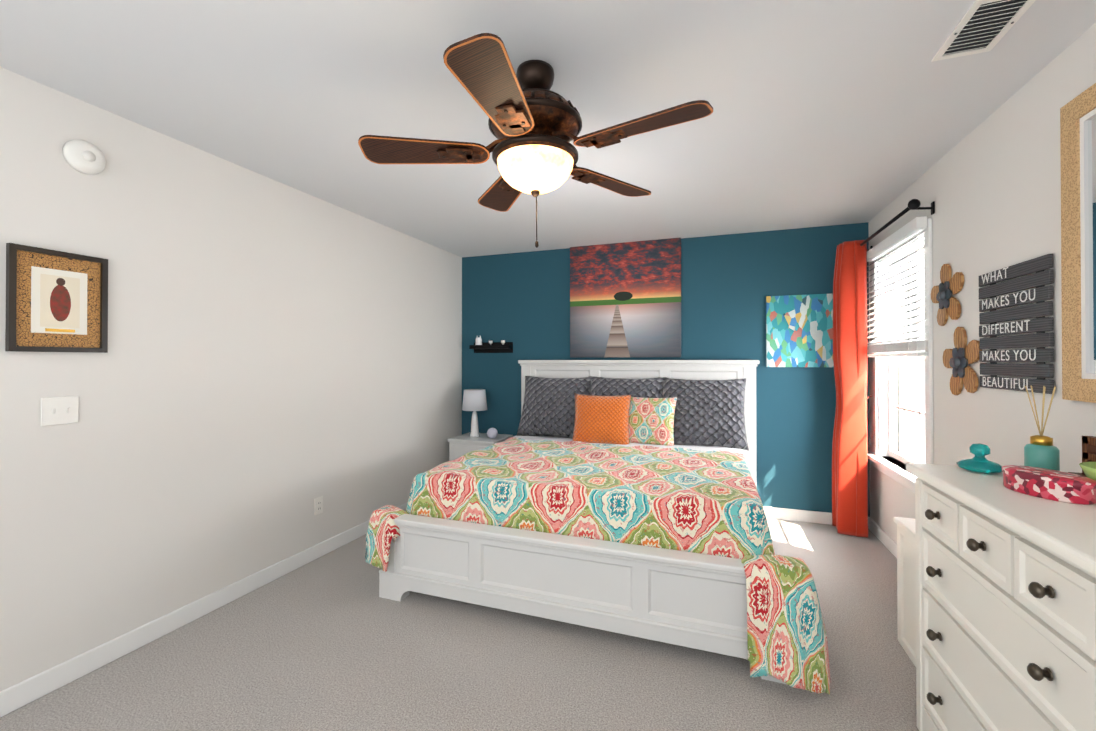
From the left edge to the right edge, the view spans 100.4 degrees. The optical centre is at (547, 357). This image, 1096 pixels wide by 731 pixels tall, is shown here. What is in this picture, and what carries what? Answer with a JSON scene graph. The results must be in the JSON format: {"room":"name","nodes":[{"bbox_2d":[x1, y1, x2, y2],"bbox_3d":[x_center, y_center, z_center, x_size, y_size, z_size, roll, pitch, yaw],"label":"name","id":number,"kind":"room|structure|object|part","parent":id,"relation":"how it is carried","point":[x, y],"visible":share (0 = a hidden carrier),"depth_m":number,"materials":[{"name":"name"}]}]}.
{"room":"bedroom","nodes":[
{"label":"bedroom","id":0,"kind":"room"},
{"bbox_2d":[0,67,461,690],"bbox_3d":[-1.886,0.131,2.372,0.120,2.440,5.620,0,0,20],"label":"wall","id":1,"kind":"structure","parent":0,"point":[262,373],"depth_m":2.34,"materials":[{"name":"white paint"}]},
{"bbox_2d":[5,243,107,352],"bbox_3d":[-1.992,-0.227,1.865,0.022,0.410,0.300,0,0,20],"label":"picture frame","id":2,"kind":"object","parent":1,"relation":"attached to","point":[56,301],"visible":0.96,"depth_m":1.85,"materials":[{"name":"black"}]},
{"bbox_2d":[41,396,78,425],"bbox_3d":[-1.993,0.218,1.868,0.015,0.114,0.116,0,0,20],"label":"switch plate","id":3,"kind":"object","parent":1,"relation":"attached to","point":[59,410],"visible":1,"depth_m":1.86,"materials":[{"name":"white plastic"}]},
{"bbox_2d":[62,140,105,174],"bbox_3d":[-1.958,-0.852,1.937,0.040,0.136,0.136,0,0,20],"label":"smoke detector","id":4,"kind":"object","parent":1,"relation":"attached to","point":[82,156],"visible":1,"depth_m":1.92,"materials":[{"name":"white plastic"}]},
{"bbox_2d":[0,502,407,717],"bbox_3d":[-1.823,1.303,2.341,0.014,0.095,5.380,0,0,20],"label":"baseboard","id":5,"kind":"structure","parent":1,"relation":"attached to","point":[30,690],"depth_m":2.17,"materials":[{"name":"white"}]},
{"bbox_2d":[314,496,322,514],"bbox_3d":[-1.555,1.006,3.097,0.010,0.114,0.070,0,0,20],"label":"electrical outlet plate","id":6,"kind":"object","parent":1,"relation":"attached to","point":[318,505],"visible":1,"depth_m":3.09,"materials":[{"name":"white plastic"}]},
{"bbox_2d":[0,518,918,730],"bbox_3d":[-0.088,1.397,1.720,3.940,0.100,5.620,0,0,20],"label":"floor","id":7,"kind":"structure","parent":0,"point":[332,641],"depth_m":1.96,"materials":[{"name":"carpet"}]},
{"bbox_2d":[448,432,512,460],"bbox_3d":[-0.663,1.075,4.522,0.500,0.580,0.435,0,0,20],"label":"nightstand","id":8,"kind":"object","parent":7,"relation":"on","point":[461,445],"visible":0.29,"depth_m":4.37,"materials":[{"name":"white wood"}]},
{"bbox_2d":[462,389,486,436],"bbox_3d":[-0.728,0.552,4.536,0.250,0.465,0.250,0,0,20],"label":"lamp","id":9,"kind":"object","parent":8,"relation":"on","point":[474,400],"visible":1,"depth_m":4.45,"materials":[{"name":"white ceramic"}]},
{"bbox_2d":[487,428,497,438],"bbox_3d":[-0.538,0.732,4.413,0.104,0.104,0.104,0,0,20],"label":"decorative sphere","id":10,"kind":"object","parent":8,"relation":"on","point":[492,433],"visible":1,"depth_m":4.38,"materials":[{"name":"white"}]},
{"bbox_2d":[365,360,829,694],"bbox_3d":[0.394,0.686,3.176,2.275,1.340,2.282,0,0,20],"label":"bed","id":11,"kind":"object","parent":7,"relation":"on","point":[620,496],"visible":1,"depth_m":2.39,"materials":[{"name":"white"}]},
{"bbox_2d":[572,393,630,444],"bbox_3d":[0.439,0.515,3.760,0.480,0.440,0.168,0,-16,16],"label":"pillow","id":12,"kind":"object","parent":11,"relation":"on","point":[599,420],"depth_m":3.69,"materials":[{"name":"orange fabric"}]},
{"bbox_2d":[629,397,676,445],"bbox_3d":[0.811,0.520,3.733,0.460,0.420,0.158,0,-18,26],"label":"pillow","id":13,"kind":"object","parent":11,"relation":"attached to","point":[652,420],"depth_m":3.65,"materials":[{"name":"multicoloured fabric"}]},
{"bbox_2d":[893,517,915,666],"bbox_3d":[1.732,1.055,1.882,0.342,0.585,0.548,0,0,20],"label":"base cabinet","id":14,"kind":"object","parent":7,"relation":"on","point":[906,580],"visible":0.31,"depth_m":2.09,"materials":[{"name":"white wood"}]},
{"bbox_2d":[906,463,1095,730],"bbox_3d":[1.398,0.863,1.181,0.497,0.960,0.904,0,0,20],"label":"dresser","id":15,"kind":"object","parent":7,"relation":"on","point":[1005,609],"visible":1,"depth_m":1.20,"materials":[{"name":"white wood"}]},
{"bbox_2d":[956,443,1001,472],"bbox_3d":[1.461,0.338,1.544,0.120,0.094,0.120,0,0,20],"label":"perfume bottle","id":16,"kind":"object","parent":15,"relation":"on","point":[978,462],"visible":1,"depth_m":1.52,"materials":[{"name":"teal glass"}]},
{"bbox_2d":[1024,386,1059,470],"bbox_3d":[1.620,0.239,1.499,0.080,0.290,0.080,0,0,20],"label":"reed diffuser","id":17,"kind":"object","parent":15,"relation":"on","point":[1041,451],"visible":0.73,"depth_m":1.48,"materials":[{"name":"teal glass"}]},
{"bbox_2d":[1002,465,1095,504],"bbox_3d":[1.399,0.352,1.280,0.147,0.062,0.193,0,0,20],"label":"floral box","id":18,"kind":"object","parent":15,"relation":"on","point":[1055,485],"visible":1,"depth_m":1.23,"materials":[{"name":"metal"}]},
{"bbox_2d":[1068,436,1095,476],"bbox_3d":[1.662,0.313,1.377,0.070,0.140,0.140,0,0,20],"label":"letter","id":19,"kind":"object","parent":15,"relation":"on","point":[1088,448],"visible":0.46,"depth_m":1.40,"materials":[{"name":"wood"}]},
{"bbox_2d":[1079,462,1095,480],"bbox_3d":[1.542,0.338,1.207,0.180,0.088,0.180,0,0,20],"label":"bowl","id":20,"kind":"object","parent":15,"relation":"on","point":[1089,469],"visible":0.93,"depth_m":1.24,"materials":[{"name":"green ceramic"}]},
{"bbox_2d":[0,0,1095,256],"bbox_3d":[-0.088,-1.143,1.737,3.940,0.100,5.620,0,0,20],"label":"ceiling","id":21,"kind":"structure","parent":0,"point":[834,112],"depth_m":1.87,"materials":[{"name":"white paint"}]},
{"bbox_2d":[358,33,712,247],"bbox_3d":[-0.043,-0.754,1.705,1.244,0.676,1.225,0,0,20],"label":"ceiling fan","id":22,"kind":"object","parent":21,"relation":"hanging from","point":[535,124],"visible":1,"depth_m":1.62,"materials":[{"name":"brown wood"}]},
{"bbox_2d":[931,0,1035,61],"bbox_3d":[1.440,-1.090,1.508,0.170,0.010,0.300,0,0,20],"label":"ceiling vent","id":23,"kind":"object","parent":21,"relation":"in","point":[982,26],"visible":1,"depth_m":1.51,"materials":[{"name":"white plastic"}]},
{"bbox_2d":[462,222,869,516],"bbox_3d":[0.839,0.144,4.317,3.700,2.440,0.120,0,0,20],"label":"wall","id":24,"kind":"structure","parent":0,"point":[729,284],"depth_m":3.99,"materials":[{"name":"teal paint"}]},
{"bbox_2d":[469,336,512,352],"bbox_3d":[-0.587,-0.140,4.712,0.450,0.182,0.098,0,0,20],"label":"metal shelf","id":25,"kind":"object","parent":24,"relation":"attached to","point":[480,346],"visible":1,"depth_m":4.72,"materials":[{"name":"black metal"}]},
{"bbox_2d":[570,238,680,357],"bbox_3d":[0.709,-0.541,4.284,1.040,1.080,0.035,0,0,20],"label":"canvas art","id":26,"kind":"object","parent":24,"relation":"attached to","point":[625,299],"visible":0.98,"depth_m":4.26},
{"bbox_2d":[763,506,831,524],"bbox_3d":[0.816,1.316,4.247,3.672,0.095,0.014,0,0,20],"label":"baseboard","id":27,"kind":"structure","parent":24,"relation":"attached to","point":[799,515],"depth_m":3.79,"materials":[{"name":"white wood"}]},
{"bbox_2d":[766,293,833,366],"bbox_3d":[2.099,-0.220,3.790,0.520,0.600,0.025,0,0,20],"label":"painting","id":28,"kind":"object","parent":24,"relation":"attached to","point":[799,330],"visible":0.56,"depth_m":3.78},
{"bbox_2d":[869,23,1095,542],"bbox_3d":[1.710,0.122,1.085,0.120,2.440,5.620,0,0,20],"label":"wall","id":29,"kind":"structure","parent":0,"point":[990,185],"depth_m":2.01,"materials":[{"name":"white paint"}]},
{"bbox_2d":[868,517,896,557],"bbox_3d":[1.647,1.295,1.099,0.014,0.095,5.380,0,0,20],"label":"baseboard","id":30,"kind":"structure","parent":29,"relation":"attached to","point":[883,537],"depth_m":3.30,"materials":[{"name":"white"}]},
{"bbox_2d":[832,199,934,537],"bbox_3d":[2.215,0.228,3.091,0.278,2.225,1.202,0,0,20],"label":"curtain","id":31,"kind":"object","parent":29,"relation":"attached to","point":[849,482],"visible":1,"depth_m":3.45,"materials":[{"name":"orange fabric"}]},
{"bbox_3d":[2.334,0.231,3.543,0.196,2.225,0.244,0,0,20],"label":"panel","id":32,"kind":"part","parent":31,"relation":"part of","materials":[{"name":"orange fabric"}]},
{"bbox_2d":[867,453,916,492],"bbox_3d":[2.365,0.785,3.034,0.165,0.100,1.016,0,0,20],"label":"window sill","id":33,"kind":"structure","parent":29,"relation":"attached to","point":[900,475],"depth_m":3.08,"materials":[{"name":"white wood"}]},
{"bbox_2d":[872,218,933,463],"bbox_3d":[2.394,-0.029,3.029,0.133,1.528,0.976,0,0,20],"label":"window unit","id":34,"kind":"structure","parent":29,"relation":"in","point":[893,453],"depth_m":3.18,"materials":[{"name":"white"}]},
{"bbox_2d":[867,216,927,356],"bbox_3d":[2.304,-0.406,3.064,0.055,0.802,0.960,0,0,20],"label":"window blinds","id":35,"kind":"object","parent":34,"relation":"attached to","point":[914,226],"visible":0.9,"depth_m":2.92,"materials":[{"name":"white plastic"}]},
{"bbox_2d":[931,264,963,325],"bbox_3d":[2.098,-0.335,2.420,0.040,0.328,0.329,0,0,20],"label":"art","id":36,"kind":"object","parent":29,"relation":"attached to","point":[945,289],"visible":1,"depth_m":2.39,"materials":[{"name":"brown wood"}]},
{"bbox_2d":[943,327,981,394],"bbox_3d":[2.049,0.019,2.281,0.040,0.347,0.348,0,0,20],"label":"art","id":37,"kind":"object","parent":29,"relation":"attached to","point":[960,356],"visible":1,"depth_m":2.25,"materials":[{"name":"brown wood"}]},
{"bbox_2d":[979,254,1053,393],"bbox_3d":[1.921,-0.122,1.887,0.021,0.514,0.469,0,0,20],"label":"sign","id":38,"kind":"object","parent":29,"relation":"attached to","point":[1040,309],"visible":1,"depth_m":1.84,"materials":[{"name":"black wood"}]},
{"bbox_2d":[1060,83,1095,402],"bbox_3d":[1.681,-0.367,1.231,0.028,1.020,0.770,0,0,20],"label":"mirror","id":39,"kind":"object","parent":29,"relation":"attached to","point":[1078,188],"visible":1,"depth_m":1.53,"materials":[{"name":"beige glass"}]},
{"label":"outside","id":40,"kind":"structure","parent":0,"visible":0},
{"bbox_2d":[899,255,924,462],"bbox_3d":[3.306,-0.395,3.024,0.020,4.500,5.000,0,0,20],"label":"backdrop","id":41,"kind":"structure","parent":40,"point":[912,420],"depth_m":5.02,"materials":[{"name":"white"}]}
]}

